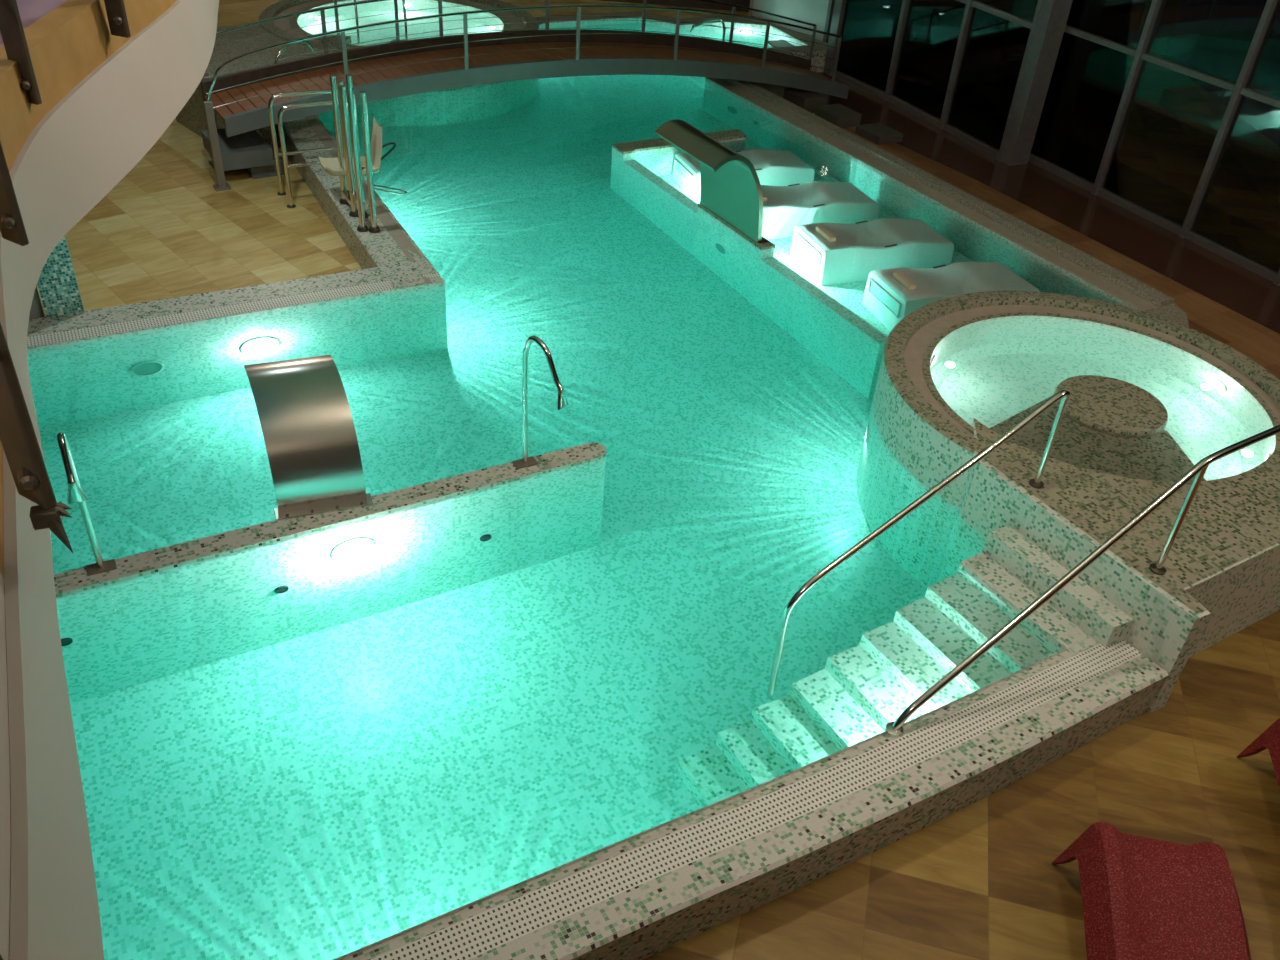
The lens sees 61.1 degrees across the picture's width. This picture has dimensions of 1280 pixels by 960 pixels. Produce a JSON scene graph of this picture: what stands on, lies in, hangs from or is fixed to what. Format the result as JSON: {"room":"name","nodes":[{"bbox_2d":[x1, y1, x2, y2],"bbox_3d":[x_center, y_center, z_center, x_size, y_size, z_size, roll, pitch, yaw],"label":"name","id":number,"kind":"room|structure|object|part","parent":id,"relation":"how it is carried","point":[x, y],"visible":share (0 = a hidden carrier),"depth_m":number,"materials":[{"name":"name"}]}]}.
{"room":"indoor swimming pool","nodes":[
{"label":"indoor swimming pool","id":0,"kind":"room"},
{"bbox_2d":[0,0,66,603],"bbox_3d":[-4.434,-1.255,3.042,8.764,0.275,12.000,4,36,0],"label":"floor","id":1,"kind":"structure","parent":0,"point":[30,11],"depth_m":3.38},
{"bbox_2d":[0,572,10,959],"bbox_3d":[-0.523,0.545,0.695,0.150,0.160,1.678,-9,38,-18],"label":"trim","id":2,"kind":"structure","parent":1,"relation":"attached to","point":[5,792],"depth_m":1.09,"materials":[{"name":"beige paint"}]},
{"bbox_2d":[0,0,130,959],"bbox_3d":[-1.188,-0.986,2.095,0.368,0.924,3.917,-7,37,-15],"label":"gallery railing","id":3,"kind":"object","parent":1,"relation":"attached to","point":[18,438],"visible":0.95,"depth_m":1.41,"materials":[{"name":"wood"}]},
{"bbox_3d":[-1.147,-0.780,1.800,0.062,0.820,0.016,22,39,22],"label":"post","id":4,"kind":"part","parent":3,"relation":"part of","materials":[{"name":"wood"}]},
{"bbox_3d":[-1.475,-1.262,2.434,0.062,0.820,0.016,15,37,15],"label":"post","id":5,"kind":"part","parent":3,"relation":"part of","materials":[{"name":"metal"}]},
{"bbox_3d":[-0.762,-0.306,1.183,0.062,0.820,0.016,22,39,22],"label":"post","id":6,"kind":"part","parent":3,"relation":"part of","materials":[{"name":"wood"}]},
{"bbox_3d":[-1.501,-1.638,2.954,0.062,0.820,0.016,15,37,15],"label":"post","id":7,"kind":"part","parent":3,"relation":"part of","materials":[{"name":"metal"}]},
{"bbox_2d":[0,0,176,577],"bbox_3d":[-1.870,-2.110,4.239,0.536,0.160,7.608,-7,37,-15],"label":"trim","id":8,"kind":"structure","parent":1,"relation":"attached to","point":[66,44],"depth_m":2.86,"materials":[{"name":"brown wood"}]},
{"bbox_2d":[0,0,218,959],"bbox_3d":[-1.626,-1.538,3.784,0.562,0.225,9.439,-8,37,-16],"label":"wall","id":9,"kind":"structure","parent":1,"relation":"attached to","point":[76,154],"depth_m":1.59,"materials":[{"name":"beige paint"}]},
{"bbox_2d":[36,0,754,316],"bbox_3d":[-2.703,-4.555,14.615,11.900,0.001,18.200,4,36,0],"label":"floor","id":10,"kind":"structure","parent":0,"point":[164,230],"depth_m":11.88,"materials":[{"name":"stone"}]},
{"bbox_2d":[29,286,44,318],"bbox_3d":[-5.184,-2.720,8.535,0.160,3.800,0.220,-15,40,-25],"label":"trim","id":11,"kind":"structure","parent":10,"relation":"on","point":[36,311],"depth_m":9.34,"materials":[{"name":"beige paint"}]},
{"bbox_2d":[37,235,84,318],"bbox_3d":[-4.941,-2.748,8.600,0.300,3.800,0.280,-15,40,-25],"label":"column","id":12,"kind":"structure","parent":10,"relation":"on","point":[57,284],"depth_m":9.24,"materials":[{"name":"tile"}]},
{"bbox_2d":[176,0,538,147],"bbox_3d":[-4.389,-5.936,16.621,4.200,1.925,6.161,31,43,32],"label":"tub","id":13,"kind":"object","parent":10,"relation":"in","point":[192,116],"visible":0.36,"depth_m":16.29,"materials":[{"name":"tile"}]},
{"bbox_2d":[274,40,315,63],"bbox_3d":[-4.413,-5.398,13.919,0.050,0.472,0.787,28,42,29],"label":"handrail","id":14,"kind":"object","parent":13,"relation":"on","point":[307,42],"visible":0.44,"depth_m":13.74,"materials":[{"name":"silver metal"}]},
{"bbox_2d":[333,0,340,49],"bbox_3d":[-4.144,-6.260,14.855,0.045,0.750,0.045,-6,37,-14],"label":"post","id":15,"kind":"object","parent":13,"relation":"on","point":[335,1],"visible":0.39,"depth_m":14.84,"materials":[{"name":"silver metal"}]},
{"bbox_2d":[354,0,359,42],"bbox_3d":[-4.220,-7.081,15.927,0.061,1.175,1.333,-6,37,-14],"label":"handrail","id":16,"kind":"object","parent":13,"relation":"attached to","point":[355,6],"visible":0.75,"depth_m":15.56,"materials":[{"name":"silver metal"}]},
{"bbox_2d":[394,0,399,41],"bbox_3d":[-3.310,-6.154,14.798,0.045,0.750,0.045,-6,37,-14],"label":"post","id":17,"kind":"object","parent":13,"relation":"on","point":[395,1],"visible":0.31,"depth_m":14.70,"materials":[{"name":"silver metal"}]},
{"bbox_2d":[297,0,503,26],"bbox_3d":[-3.683,-6.770,16.901,3.100,0.700,3.100,4,36,0],"label":"basin","id":18,"kind":"object","parent":13,"relation":"in","point":[381,7],"depth_m":17.20,"materials":[{"name":"tile"}]},
{"bbox_2d":[402,0,407,38],"bbox_3d":[-3.522,-7.026,15.927,0.061,1.175,1.333,-6,37,-14],"label":"handrail","id":19,"kind":"object","parent":13,"relation":"attached to","point":[403,1],"visible":0.51,"depth_m":15.52,"materials":[{"name":"silver metal"}]},
{"bbox_2d":[200,0,848,190],"bbox_3d":[-1.085,-5.703,14.855,9.756,1.786,1.170,-17,41,-27],"label":"footbridge","id":20,"kind":"object","parent":10,"relation":"on","point":[385,71],"visible":0.97,"depth_m":13.95,"materials":[{"name":"paint"}]},
{"bbox_3d":[-5.259,-4.466,13.317,0.170,1.046,0.150,-17,41,-27],"label":"post","id":21,"kind":"part","parent":20,"relation":"part of","materials":[{"name":"silver metal"}]},
{"bbox_3d":[-4.911,-3.861,12.544,0.170,1.010,0.150,-17,41,-27],"label":"post","id":22,"kind":"part","parent":20,"relation":"part of","materials":[{"name":"silver metal"}]},
{"bbox_3d":[-3.932,-5.445,13.577,0.050,0.850,0.022,-17,41,-27],"label":"post","id":23,"kind":"part","parent":20,"relation":"part of","materials":[{"name":"silver metal"}]},
{"bbox_3d":[-3.483,-4.877,12.853,0.050,0.850,0.022,-17,41,-27],"label":"post","id":24,"kind":"part","parent":20,"relation":"part of","materials":[{"name":"silver metal"}]},
{"bbox_3d":[-2.608,-5.922,14.227,0.050,0.850,0.022,-17,41,-27],"label":"post","id":25,"kind":"part","parent":20,"relation":"part of","materials":[{"name":"silver metal"}]},
{"bbox_3d":[-2.163,-5.358,13.496,0.050,0.850,0.022,-17,41,-27],"label":"post","id":26,"kind":"part","parent":20,"relation":"part of","materials":[{"name":"silver metal"}]},
{"bbox_3d":[-1.194,-6.371,14.966,9.446,0.847,0.034,-17,41,-27],"label":"handrail","id":27,"kind":"part","parent":20,"relation":"part of","materials":[{"name":"silver metal"}]},
{"bbox_3d":[-0.903,-5.788,14.132,9.307,0.782,0.034,-17,41,-27],"label":"handrail","id":28,"kind":"part","parent":20,"relation":"part of","materials":[{"name":"silver metal"}]},
{"bbox_3d":[-1.276,-6.311,14.950,0.050,0.850,0.022,-17,41,-27],"label":"post","id":29,"kind":"part","parent":20,"relation":"part of","materials":[{"name":"silver metal"}]},
{"bbox_3d":[-0.815,-5.757,14.224,0.050,0.850,0.022,-17,41,-27],"label":"post","id":30,"kind":"part","parent":20,"relation":"part of","materials":[{"name":"silver metal"}]},
{"bbox_3d":[0.052,-6.608,15.743,0.050,0.850,0.022,-17,41,-27],"label":"post","id":31,"kind":"part","parent":20,"relation":"part of","materials":[{"name":"silver metal"}]},
{"bbox_3d":[0.503,-6.057,15.007,0.050,0.850,0.022,-17,41,-27],"label":"post","id":32,"kind":"part","parent":20,"relation":"part of","materials":[{"name":"silver metal"}]},
{"bbox_3d":[1.399,-6.814,16.622,0.050,0.850,0.022,-17,41,-27],"label":"post","id":33,"kind":"part","parent":20,"relation":"part of","materials":[{"name":"silver metal"}]},
{"bbox_3d":[1.827,-6.266,15.865,0.050,0.850,0.022,-17,41,-27],"label":"post","id":34,"kind":"part","parent":20,"relation":"part of","materials":[{"name":"silver metal"}]},
{"bbox_3d":[2.774,-6.925,17.596,0.050,0.850,0.022,-17,41,-27],"label":"post","id":35,"kind":"part","parent":20,"relation":"part of","materials":[{"name":"silver metal"}]},
{"bbox_3d":[3.010,-6.374,16.693,0.050,0.850,0.022,-17,41,-27],"label":"post","id":36,"kind":"part","parent":20,"relation":"part of","materials":[{"name":"silver metal"}]},
{"bbox_2d":[748,0,834,42],"bbox_3d":[2.714,-8.790,19.203,0.080,2.200,2.128,-19,42,-29],"label":"screen panel","id":37,"kind":"object","parent":10,"relation":"on","point":[818,12],"visible":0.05,"depth_m":19.24,"materials":[{"name":"grey"}]},
{"bbox_3d":[2.133,-9.312,19.865,0.080,2.200,0.080,-19,42,-29],"label":"post","id":38,"kind":"part","parent":37,"relation":"part of","materials":[{"name":"grey metal"}]},
{"bbox_3d":[3.295,-8.268,18.541,0.080,2.200,0.080,-19,42,-29],"label":"post","id":39,"kind":"part","parent":37,"relation":"part of","materials":[{"name":"metal"}]},
{"bbox_2d":[600,0,1182,54],"bbox_3d":[0.965,-12.336,20.168,20.000,7.000,0.200,4,36,0],"label":"wall","id":40,"kind":"structure","parent":0,"point":[1171,10],"depth_m":21.93,"materials":[{"name":"grey"}]},
{"bbox_2d":[828,0,1042,161],"bbox_3d":[4.488,-8.459,15.076,0.264,6.700,4.397,-13,39,-23],"label":"window","id":41,"kind":"structure","parent":0,"point":[958,66],"depth_m":16.19,"materials":[{"name":"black glass"}]},
{"bbox_3d":[3.658,-6.565,18.015,0.090,0.100,1.470,-16,40,-26],"label":"rail","id":42,"kind":"part","parent":41,"relation":"part of","materials":[{"name":"metal"}]},
{"bbox_3d":[3.868,-9.239,16.092,0.012,6.700,1.470,-16,40,-26],"label":"pane","id":43,"kind":"part","parent":41,"relation":"part of","materials":[{"name":"clear glass"}]},
{"bbox_3d":[4.324,-5.777,16.991,0.090,0.100,1.440,-12,39,-22],"label":"rail","id":44,"kind":"part","parent":41,"relation":"part of","materials":[{"name":"metal"}]},
{"bbox_3d":[4.533,-8.450,15.068,0.012,6.700,1.440,-12,39,-22],"label":"pane","id":45,"kind":"part","parent":41,"relation":"part of","materials":[{"name":"clear glass"}]},
{"bbox_3d":[4.899,-4.986,15.955,0.090,0.100,1.409,-11,39,-21],"label":"rail","id":46,"kind":"part","parent":41,"relation":"part of","materials":[{"name":"metal"}]},
{"bbox_3d":[5.108,-7.659,14.032,0.012,6.700,1.409,-11,39,-21],"label":"pane","id":47,"kind":"part","parent":41,"relation":"part of","materials":[{"name":"clear glass"}]},
{"bbox_3d":[5.010,-6.404,14.935,0.090,0.070,1.409,-11,39,-21],"label":"rail","id":48,"kind":"part","parent":41,"relation":"part of","materials":[{"name":"metal"}]},
{"bbox_2d":[643,43,1279,959],"bbox_3d":[0.394,-1.828,11.162,18.500,0.001,26.700,4,36,0],"label":"floor","id":49,"kind":"structure","parent":0,"point":[981,881],"depth_m":6.22,"materials":[{"name":"wood"}]},
{"bbox_2d":[27,11,1188,959],"bbox_3d":[-0.638,-1.714,11.432,12.200,1.670,22.227,4,36,0],"label":"swimming pool","id":50,"kind":"object","parent":49,"relation":"in","point":[558,707],"visible":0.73,"depth_m":7.19,"materials":[{"name":"tile"}]},
{"bbox_2d":[57,432,116,575],"bbox_3d":[-3.310,0.179,6.453,0.170,1.068,0.312,-15,40,-25],"label":"spout","id":51,"kind":"object","parent":50,"relation":"on","point":[75,494],"visible":1,"depth_m":6.42,"materials":[{"name":"silver metal"}]},
{"bbox_3d":[-3.393,0.550,6.835,0.170,0.012,0.100,-15,40,-25],"label":"plate","id":52,"kind":"part","parent":51,"relation":"part of","materials":[{"name":"brown metal"}]},
{"bbox_2d":[244,355,372,520],"bbox_3d":[-2.308,-0.320,7.552,0.655,0.722,0.936,-11,38,-21],"label":"spout","id":53,"kind":"object","parent":50,"relation":"on","point":[302,405],"visible":1,"depth_m":7.39,"materials":[{"name":"silver metal"}]},
{"bbox_3d":[-2.177,0.185,7.470,0.651,0.016,0.130,-10,38,-19],"label":"plate","id":54,"kind":"part","parent":53,"relation":"part of","materials":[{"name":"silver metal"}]},
{"bbox_2d":[268,74,406,232],"bbox_3d":[-3.188,-3.713,11.745,0.959,1.920,2.357,-22,43,-32],"label":"lift","id":55,"kind":"object","parent":50,"relation":"on","point":[350,169],"visible":1,"depth_m":11.42,"materials":[{"name":"silver metal"}]},
{"bbox_3d":[-3.106,-3.564,11.655,0.637,0.545,0.418,-14,40,-24],"label":"seat","id":56,"kind":"part","parent":55,"relation":"part of","materials":[{"name":"beige plastic"}]},
{"bbox_2d":[512,335,568,468],"bbox_3d":[-0.712,-0.498,7.648,0.188,1.100,0.450,-27,46,-36],"label":"spout","id":57,"kind":"object","parent":50,"relation":"on","point":[526,461],"visible":1,"depth_m":7.57,"materials":[{"name":"silver metal"}]},
{"bbox_3d":[-0.853,-0.129,8.053,0.170,0.012,0.100,-15,40,-25],"label":"plate","id":58,"kind":"part","parent":57,"relation":"part of","materials":[{"name":"brown metal"}]},
{"bbox_2d":[690,18,725,40],"bbox_3d":[1.143,-7.301,17.784,0.657,0.542,0.180,8,36,5],"label":"spout","id":59,"kind":"object","parent":50,"relation":"on","point":[712,19],"visible":0.77,"depth_m":17.69,"materials":[{"name":"silver metal"}]},
{"bbox_2d":[655,119,768,243],"bbox_3d":[0.773,-3.194,11.641,0.805,1.010,1.240,-15,40,-25],"label":"spout","id":60,"kind":"object","parent":50,"relation":"on","point":[731,190],"visible":1,"depth_m":11.54,"materials":[{"name":"silver metal"}]},
{"bbox_3d":[1.037,-2.874,12.072,0.130,0.016,1.240,-15,40,-25],"label":"plate","id":61,"kind":"part","parent":60,"relation":"part of","materials":[{"name":"silver metal"}]},
{"bbox_2d":[816,226,845,246],"bbox_3d":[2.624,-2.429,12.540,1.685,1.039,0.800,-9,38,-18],"label":"headrest cover","id":62,"kind":"object","parent":50,"relation":"on","point":[824,232],"visible":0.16,"depth_m":12.02,"materials":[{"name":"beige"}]},
{"bbox_2d":[893,272,915,289],"bbox_3d":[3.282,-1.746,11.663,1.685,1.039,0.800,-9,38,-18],"label":"headrest cover","id":63,"kind":"object","parent":50,"relation":"on","point":[899,276],"visible":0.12,"depth_m":11.14,"materials":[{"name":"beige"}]},
{"bbox_2d":[885,425,1279,735],"bbox_3d":[3.057,0.433,6.556,3.718,1.361,0.124,-16,40,-26],"label":"handrail","id":64,"kind":"object","parent":50,"relation":"on","point":[1198,470],"visible":1,"depth_m":6.20,"materials":[{"name":"silver metal"}]},
{"bbox_3d":[3.247,0.231,6.518,0.041,0.820,0.041,4,36,0],"label":"post","id":65,"kind":"part","parent":64,"relation":"part of","materials":[{"name":"silver metal"}]},
{"bbox_2d":[873,291,1279,712],"bbox_3d":[3.689,0.155,9.029,3.353,1.932,3.885,-16,41,-26],"label":"tub","id":66,"kind":"object","parent":49,"relation":"in","point":[1152,396],"visible":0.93,"depth_m":8.13,"materials":[{"name":"stone"}]},
{"bbox_2d":[779,390,1069,633],"bbox_3d":[1.819,0.561,7.180,2.137,2.192,0.098,-16,41,-26],"label":"handrail","id":67,"kind":"object","parent":66,"relation":"on","point":[1064,395],"visible":0.77,"depth_m":6.84,"materials":[{"name":"silver metal"}]},
{"bbox_3d":[2.738,-0.252,7.236,0.041,0.700,0.041,4,36,0],"label":"post","id":68,"kind":"part","parent":67,"relation":"part of","materials":[{"name":"silver metal"}]},
{"bbox_2d":[932,316,1275,449],"bbox_3d":[3.634,-0.423,8.884,2.640,0.690,2.640,4,36,0],"label":"basin","id":69,"kind":"object","parent":66,"relation":"in","point":[1132,384],"depth_m":8.80,"materials":[{"name":"tile"}]},
{"bbox_2d":[1052,822,1250,959],"bbox_3d":[2.506,2.517,4.977,0.860,0.438,1.900,9,36,6],"label":"lounger","id":70,"kind":"object","parent":49,"relation":"on","point":[1144,898],"visible":1,"depth_m":5.36,"materials":[{"name":"red fabric"}]},
{"bbox_2d":[1237,718,1279,790],"bbox_3d":[3.901,2.117,5.684,0.860,0.438,1.900,9,36,6],"label":"lounger","id":71,"kind":"object","parent":49,"relation":"on","point":[1270,738],"visible":1,"depth_m":6.38,"materials":[{"name":"red fabric"}]},
{"bbox_2d":[752,82,1279,379],"bbox_3d":[5.200,-2.682,12.867,8.050,0.001,13.300,4,36,0],"label":"floor","id":72,"kind":"structure","parent":0,"point":[1255,341],"depth_m":12.51,"materials":[{"name":"brown wood"}]},
{"bbox_2d":[783,88,902,144],"bbox_3d":[3.025,-5.513,16.364,0.556,0.240,2.165,-21,43,-31],"label":"steps","id":73,"kind":"structure","parent":72,"relation":"on","point":[839,115],"depth_m":16.25,"materials":[{"name":"grey"}]},
{"bbox_2d":[816,72,1279,333],"bbox_3d":[5.810,-3.105,13.515,7.900,0.001,15.100,4,36,0],"label":"floor","id":74,"kind":"structure","parent":0,"point":[1239,289],"depth_m":13.92,"materials":[{"name":"brown wood"}]},
{"bbox_2d":[824,0,838,73],"bbox_3d":[3.487,-9.701,16.693,0.200,6.700,0.160,-13,39,-22],"label":"trim","id":75,"kind":"structure","parent":74,"relation":"on","point":[836,3],"depth_m":18.25,"materials":[{"name":"metal"}]},
{"bbox_2d":[1001,0,1072,165],"bbox_3d":[5.634,-7.303,13.594,0.665,6.700,0.372,-13,39,-22],"label":"pillar","id":76,"kind":"structure","parent":74,"relation":"on","point":[1053,15],"depth_m":14.67,"materials":[{"name":"metal"}]},
{"bbox_2d":[1028,0,1279,285],"bbox_3d":[7.587,-4.979,10.577,0.184,6.700,8.745,-13,39,-22],"label":"window","id":77,"kind":"structure","parent":0,"point":[1080,138],"depth_m":14.08,"materials":[{"name":"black glass"}]},
{"bbox_3d":[5.837,-4.287,15.086,0.090,0.100,1.463,-13,39,-23],"label":"rail","id":78,"kind":"part","parent":77,"relation":"part of","materials":[{"name":"metal"}]},
{"bbox_3d":[6.046,-6.960,13.162,0.012,6.700,1.463,-13,39,-23],"label":"pane","id":79,"kind":"part","parent":77,"relation":"part of","materials":[{"name":"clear glass"}]},
{"bbox_3d":[5.948,-5.705,14.066,0.090,0.070,1.463,-13,39,-23],"label":"rail","id":80,"kind":"part","parent":77,"relation":"part of","materials":[{"name":"metal"}]},
{"bbox_3d":[6.685,-6.150,12.106,0.012,6.700,1.490,-13,39,-23],"label":"pane","id":81,"kind":"part","parent":77,"relation":"part of","materials":[{"name":"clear glass"}]},
{"bbox_3d":[6.476,-3.477,14.030,0.090,0.100,1.490,-13,39,-23],"label":"rail","id":82,"kind":"part","parent":77,"relation":"part of","materials":[{"name":"metal"}]},
{"bbox_3d":[6.587,-4.895,13.010,0.090,0.070,1.490,-13,39,-23],"label":"rail","id":83,"kind":"part","parent":77,"relation":"part of","materials":[{"name":"metal"}]},
{"bbox_3d":[7.096,-2.686,12.998,0.090,0.100,1.391,-13,39,-22],"label":"rail","id":84,"kind":"part","parent":77,"relation":"part of","materials":[{"name":"metal"}]},
{"bbox_3d":[7.207,-4.104,11.978,0.090,0.070,1.391,-13,39,-22],"label":"rail","id":85,"kind":"part","parent":77,"relation":"part of","materials":[{"name":"metal"}]}
]}

